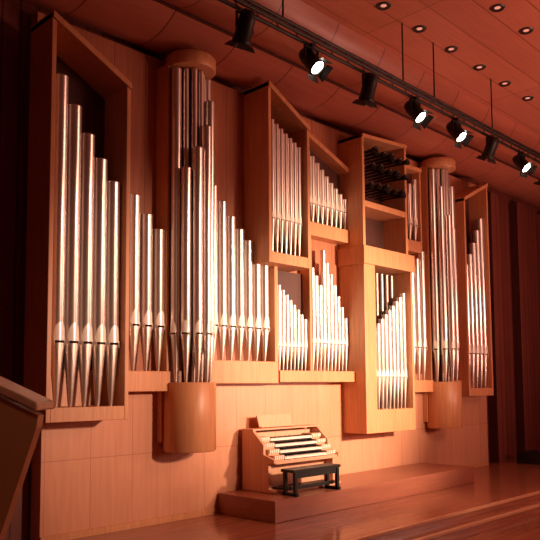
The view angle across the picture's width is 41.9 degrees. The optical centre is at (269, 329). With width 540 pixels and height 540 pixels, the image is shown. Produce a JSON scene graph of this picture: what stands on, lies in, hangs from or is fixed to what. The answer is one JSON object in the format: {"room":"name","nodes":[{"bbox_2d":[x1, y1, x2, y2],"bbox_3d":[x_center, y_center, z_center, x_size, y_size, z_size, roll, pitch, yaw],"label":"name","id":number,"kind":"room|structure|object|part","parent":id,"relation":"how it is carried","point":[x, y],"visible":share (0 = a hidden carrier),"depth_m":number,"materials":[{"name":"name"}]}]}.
{"room":"auditorium","nodes":[
{"label":"auditorium","id":0,"kind":"room"},
{"bbox_2d":[0,0,539,539],"bbox_3d":[0.739,-0.944,14.833,0.200,8.600,38.000,-5,-6,44],"label":"wall","id":1,"kind":"structure","parent":0,"point":[15,15],"depth_m":10.34,"materials":[{"name":"brown wood"}]},
{"bbox_2d":[22,0,539,208],"bbox_3d":[1.223,-4.610,14.617,1.270,0.251,38.000,-5,-6,44],"label":"ceiling","id":2,"kind":"structure","parent":1,"relation":"attached to","point":[151,26],"depth_m":13.08,"materials":[{"name":"brown wood"}]},
{"bbox_2d":[487,192,506,462],"bbox_3d":[6.428,-0.110,20.202,0.280,7.700,0.500,-5,-6,44],"label":"trim","id":3,"kind":"structure","parent":1,"relation":"attached to","point":[496,402],"depth_m":20.01,"materials":[{"name":"brown wood"}]},
{"bbox_2d":[509,203,532,451],"bbox_3d":[7.622,-0.023,21.408,0.280,7.700,0.500,-5,-6,44],"label":"trim","id":4,"kind":"structure","parent":1,"relation":"attached to","point":[516,210],"depth_m":21.27,"materials":[{"name":"brown wood"}]},
{"bbox_2d":[536,214,539,313],"bbox_3d":[8.957,0.073,22.757,0.280,7.700,0.500,-5,-6,44],"label":"trim","id":5,"kind":"structure","parent":1,"relation":"attached to","point":[537,215],"depth_m":22.85,"materials":[{"name":"brown wood"}]},
{"bbox_2d":[71,458,539,539],"bbox_3d":[6.572,3.301,8.755,16.500,0.900,38.000,-5,-6,44],"label":"floor","id":6,"kind":"structure","parent":0,"point":[494,482],"depth_m":11.75,"materials":[{"name":"brown wood"}]},
{"bbox_2d":[0,376,53,539],"bbox_3d":[-1.890,1.443,4.000,1.200,3.176,0.320,0,-5,0],"label":"parapet","id":7,"kind":"object","parent":6,"relation":"on","point":[20,425],"visible":1,"depth_m":3.97,"materials":[{"name":"brown wood"}]},
{"bbox_3d":[-1.899,0.163,4.101,1.200,0.607,0.320,0,-5,0],"label":"rail","id":8,"kind":"part","parent":7,"relation":"part of","materials":[{"name":"brown wood"}]},
{"bbox_2d":[23,10,493,539],"bbox_3d":[1.419,-0.559,14.548,1.080,7.777,13.310,-5,-6,44],"label":"pipe organ","id":9,"kind":"object","parent":6,"relation":"on","point":[205,257],"visible":1,"depth_m":12.07,"materials":[{"name":"brown wood"}]},
{"bbox_2d":[128,371,169,391],"bbox_3d":[-2.073,0.806,11.081,0.360,0.320,1.000,-5,-6,44],"label":"shelf","id":10,"kind":"object","parent":9,"relation":"attached to","point":[138,381],"depth_m":11.01,"materials":[{"name":"brown wood"}]},
{"bbox_2d":[208,360,278,383],"bbox_3d":[-0.564,0.756,12.619,0.360,0.400,1.700,-5,-6,44],"label":"shelf","id":11,"kind":"object","parent":9,"relation":"attached to","point":[223,371],"depth_m":12.51,"materials":[{"name":"brown wood"}]},
{"bbox_3d":[1.126,-1.734,14.965,0.220,5.290,13.150,-5,-6,44],"label":"panel","id":12,"kind":"part","parent":9,"relation":"part of","materials":[{"name":"brown wood"}]},
{"bbox_3d":[1.244,2.127,14.711,0.280,2.450,13.050,-5,-6,44],"label":"panel","id":13,"kind":"part","parent":9,"relation":"part of","materials":[{"name":"brown wood"}]},
{"bbox_2d":[278,370,354,381],"bbox_3d":[0.838,0.926,14.002,0.400,0.220,2.250,-5,-6,44],"label":"shelf","id":14,"kind":"object","parent":9,"relation":"attached to","point":[283,375],"depth_m":13.83,"materials":[{"name":"brown wood"}]},
{"bbox_2d":[415,380,433,391],"bbox_3d":[3.351,1.319,16.551,0.360,0.280,1.260,-5,-6,44],"label":"shelf","id":15,"kind":"object","parent":9,"relation":"attached to","point":[420,385],"depth_m":16.58,"materials":[{"name":"brown wood"}]},
{"bbox_2d":[219,463,473,523],"bbox_3d":[1.846,3.121,14.009,1.360,0.350,6.400,-5,-6,44],"label":"stage platform","id":16,"kind":"object","parent":6,"relation":"on","point":[362,488],"visible":0.97,"depth_m":12.79,"materials":[{"name":"brown wood"}]},
{"bbox_2d":[241,414,340,493],"bbox_3d":[0.451,2.211,12.947,0.930,1.306,1.800,-5,-6,44],"label":"organ console","id":17,"kind":"object","parent":16,"relation":"on","point":[264,454],"visible":0.97,"depth_m":12.70,"materials":[{"name":"brown wood"}]},
{"bbox_3d":[-0.188,2.300,12.355,0.800,1.045,0.070,-5,-6,44],"label":"panel","id":18,"kind":"part","parent":17,"relation":"part of","materials":[{"name":"brown wood"}]},
{"bbox_3d":[1.028,2.389,13.583,0.800,1.045,0.070,-5,-6,44],"label":"panel","id":19,"kind":"part","parent":17,"relation":"part of","materials":[{"name":"brown wood"}]},
{"bbox_2d":[281,463,340,496],"bbox_3d":[0.731,2.594,12.249,0.340,0.440,1.240,-5,-6,44],"label":"bench","id":20,"kind":"object","parent":16,"relation":"on","point":[325,469],"visible":1,"depth_m":12.12,"materials":[{"name":"black wood"}]},
{"bbox_2d":[350,491,539,539],"bbox_3d":[3.216,3.148,12.088,0.075,0.036,38.000,-5,-6,44],"label":"trim","id":21,"kind":"structure","parent":6,"relation":"on","point":[400,528],"depth_m":11.65,"materials":[{"name":"brown wood"}]},
{"bbox_2d":[413,503,539,539],"bbox_3d":[3.465,3.246,11.834,0.075,0.036,38.000,-5,-6,44],"label":"trim","id":22,"kind":"structure","parent":6,"relation":"on","point":[462,527],"depth_m":11.76,"materials":[{"name":"brown wood"}]},
{"bbox_2d":[517,450,539,464],"bbox_3d":[7.311,3.531,19.630,0.600,0.338,0.700,-5,-6,44],"label":"stage monitor","id":23,"kind":"object","parent":6,"relation":"on","point":[530,456],"visible":1,"depth_m":19.43,"materials":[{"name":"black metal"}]},
{"bbox_2d":[300,0,539,136],"bbox_3d":[7.381,-5.719,8.602,14.050,0.150,38.000,-5,-6,44],"label":"ceiling","id":24,"kind":"structure","parent":0,"point":[481,35],"depth_m":12.85,"materials":[{"name":"brown wood"}]},
{"bbox_2d":[162,0,539,177],"bbox_3d":[2.064,-4.974,13.811,1.100,0.504,38.000,-5,-6,44],"label":"trim","id":25,"kind":"structure","parent":24,"relation":"attached to","point":[215,12],"depth_m":13.11,"materials":[{"name":"brown wood"}]},
{"bbox_2d":[154,0,539,179],"bbox_3d":[1.673,-4.838,14.188,0.040,0.150,38.000,-5,-6,44],"label":"trim","id":26,"kind":"structure","parent":25,"relation":"attached to","point":[164,3],"depth_m":12.98,"materials":[{"name":"brown wood"}]},
{"bbox_2d":[218,0,539,163],"bbox_3d":[2.992,-4.657,12.870,0.196,1.218,16.014,-5,-6,44],"label":"track","id":27,"kind":"object","parent":24,"relation":"hanging from","point":[266,12],"visible":0.98,"depth_m":11.57,"materials":[{"name":"black metal"}]},
{"bbox_2d":[225,8,254,52],"bbox_3d":[-0.366,-3.999,9.468,0.360,0.575,0.472,3,-5,-34],"label":"spotlight","id":28,"kind":"object","parent":27,"relation":"hanging from","point":[244,25],"visible":1,"depth_m":9.35,"materials":[{"name":"black metal"}]},
{"bbox_3d":[-0.409,-3.812,9.519,0.360,0.209,0.313,3,-5,-34],"label":"barn door","id":29,"kind":"part","parent":28,"relation":"part of","materials":[{"name":"black metal"}]},
{"bbox_3d":[0.181,-4.939,10.037,0.026,1.060,0.026,1,-5,-23],"label":"suspension rod","id":30,"kind":"part","parent":27,"relation":"part of","materials":[{"name":"black metal"}]},
{"bbox_2d":[299,42,332,83],"bbox_3d":[0.655,-3.937,10.358,0.523,0.575,0.374,-5,-6,44],"label":"spotlight","id":31,"kind":"object","parent":27,"relation":"hanging from","point":[316,66],"visible":1,"depth_m":10.33,"materials":[{"name":"black metal"}]},
{"bbox_3d":[0.737,-3.779,10.266,0.277,0.246,0.360,-4,-6,40],"label":"barn door","id":32,"kind":"part","parent":31,"relation":"part of","materials":[{"name":"black metal"}]},
{"bbox_2d":[352,72,377,107],"bbox_3d":[1.567,-3.862,11.422,0.360,0.570,0.439,2,-5,-31],"label":"spotlight","id":33,"kind":"object","parent":27,"relation":"hanging from","point":[369,83],"visible":1,"depth_m":11.29,"materials":[{"name":"black metal"}]},
{"bbox_3d":[1.541,-3.665,11.453,0.360,0.184,0.330,2,-5,-31],"label":"barn door","id":34,"kind":"part","parent":33,"relation":"part of","materials":[{"name":"black metal"}]},
{"bbox_3d":[2.289,-4.786,12.166,0.026,1.060,0.026,-2,-5,22],"label":"suspension rod","id":35,"kind":"part","parent":27,"relation":"part of","materials":[{"name":"black metal"}]},
{"bbox_2d":[404,96,433,129],"bbox_3d":[2.575,-3.797,12.305,0.514,0.575,0.360,-5,-6,44],"label":"spotlight","id":36,"kind":"object","parent":27,"relation":"hanging from","point":[412,107],"visible":1,"depth_m":12.28,"materials":[{"name":"black metal"}]},
{"bbox_3d":[2.661,-3.640,12.209,0.277,0.245,0.360,-5,-6,44],"label":"barn door","id":37,"kind":"part","parent":36,"relation":"part of","materials":[{"name":"black metal"}]},
{"bbox_3d":[2.991,-4.735,12.876,0.026,1.060,0.026,1,-5,-23],"label":"suspension rod","id":38,"kind":"part","parent":27,"relation":"part of","materials":[{"name":"black metal"}]},
{"bbox_2d":[446,117,473,148],"bbox_3d":[3.554,-3.726,13.287,0.523,0.575,0.374,-5,-6,44],"label":"spotlight","id":39,"kind":"object","parent":27,"relation":"hanging from","point":[456,131],"visible":1,"depth_m":13.27,"materials":[{"name":"black metal"}]},
{"bbox_3d":[3.636,-3.569,13.194,0.360,0.246,0.277,4,-6,-41],"label":"barn door","id":40,"kind":"part","parent":39,"relation":"part of","materials":[{"name":"black metal"}]},
{"bbox_2d":[476,135,498,163],"bbox_3d":[4.446,-3.650,14.331,0.360,0.575,0.472,3,-5,-34],"label":"spotlight","id":41,"kind":"object","parent":27,"relation":"hanging from","point":[492,142],"visible":1,"depth_m":14.21,"materials":[{"name":"black metal"}]},
{"bbox_3d":[4.403,-3.462,14.382,0.360,0.209,0.313,3,-5,-34],"label":"barn door","id":42,"kind":"part","parent":41,"relation":"part of","materials":[{"name":"black metal"}]},
{"bbox_3d":[4.537,-4.623,14.438,0.026,1.060,0.026,1,-5,-23],"label":"suspension rod","id":43,"kind":"part","parent":27,"relation":"part of","materials":[{"name":"black metal"}]},
{"bbox_2d":[512,151,537,177],"bbox_3d":[5.483,-3.586,15.245,0.360,0.574,0.521,3,-5,-33],"label":"spotlight","id":44,"kind":"object","parent":27,"relation":"hanging from","point":[519,160],"visible":1,"depth_m":15.21,"materials":[{"name":"black metal"}]},
{"bbox_3d":[5.553,-3.435,15.128,0.360,0.252,0.270,3,-5,-33],"label":"barn door","id":45,"kind":"part","parent":44,"relation":"part of","materials":[{"name":"black metal"}]},
{"bbox_2d":[376,1,390,9],"bbox_3d":[1.879,-5.353,11.655,0.246,0.025,0.250,-5,-6,44],"label":"recessed light","id":46,"kind":"object","parent":24,"relation":"in","point":[384,5],"visible":1,"depth_m":11.65,"materials":[{"name":"black metal"}]},
{"bbox_2d":[412,25,426,32],"bbox_3d":[2.634,-5.298,12.418,0.246,0.025,0.250,-5,-6,44],"label":"recessed light","id":47,"kind":"object","parent":24,"relation":"in","point":[419,28],"visible":1,"depth_m":12.41,"materials":[{"name":"black metal"}]},
{"bbox_2d":[444,46,457,52],"bbox_3d":[3.389,-5.243,13.181,0.246,0.025,0.250,-5,-6,44],"label":"recessed light","id":48,"kind":"object","parent":24,"relation":"in","point":[450,49],"visible":1,"depth_m":13.18,"materials":[{"name":"black metal"}]},
{"bbox_2d":[473,64,485,70],"bbox_3d":[4.144,-5.188,13.944,0.246,0.025,0.250,-5,-6,44],"label":"recessed light","id":49,"kind":"object","parent":24,"relation":"in","point":[478,67],"visible":1,"depth_m":13.94,"materials":[{"name":"black metal"}]},
{"bbox_2d":[490,3,504,11],"bbox_3d":[3.791,-5.359,11.742,0.246,0.025,0.250,-5,-6,44],"label":"recessed light","id":50,"kind":"object","parent":24,"relation":"in","point":[499,7],"visible":1,"depth_m":11.73,"materials":[{"name":"black metal"}]},
{"bbox_2d":[499,81,510,86],"bbox_3d":[4.899,-5.134,14.707,0.246,0.025,0.250,-5,-6,44],"label":"recessed light","id":51,"kind":"object","parent":24,"relation":"in","point":[503,83],"visible":1,"depth_m":14.71,"materials":[{"name":"black metal"}]},
{"bbox_2d":[519,27,533,34],"bbox_3d":[4.546,-5.304,12.505,0.246,0.025,0.250,-5,-6,44],"label":"recessed light","id":52,"kind":"object","parent":24,"relation":"in","point":[526,30],"visible":1,"depth_m":12.50,"materials":[{"name":"black metal"}]},
{"bbox_2d":[522,96,533,100],"bbox_3d":[5.655,-5.079,15.470,0.246,0.025,0.250,-5,-6,44],"label":"recessed light","id":53,"kind":"object","parent":24,"relation":"in","point":[526,98],"visible":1,"depth_m":15.47,"materials":[{"name":"black metal"}]}
]}

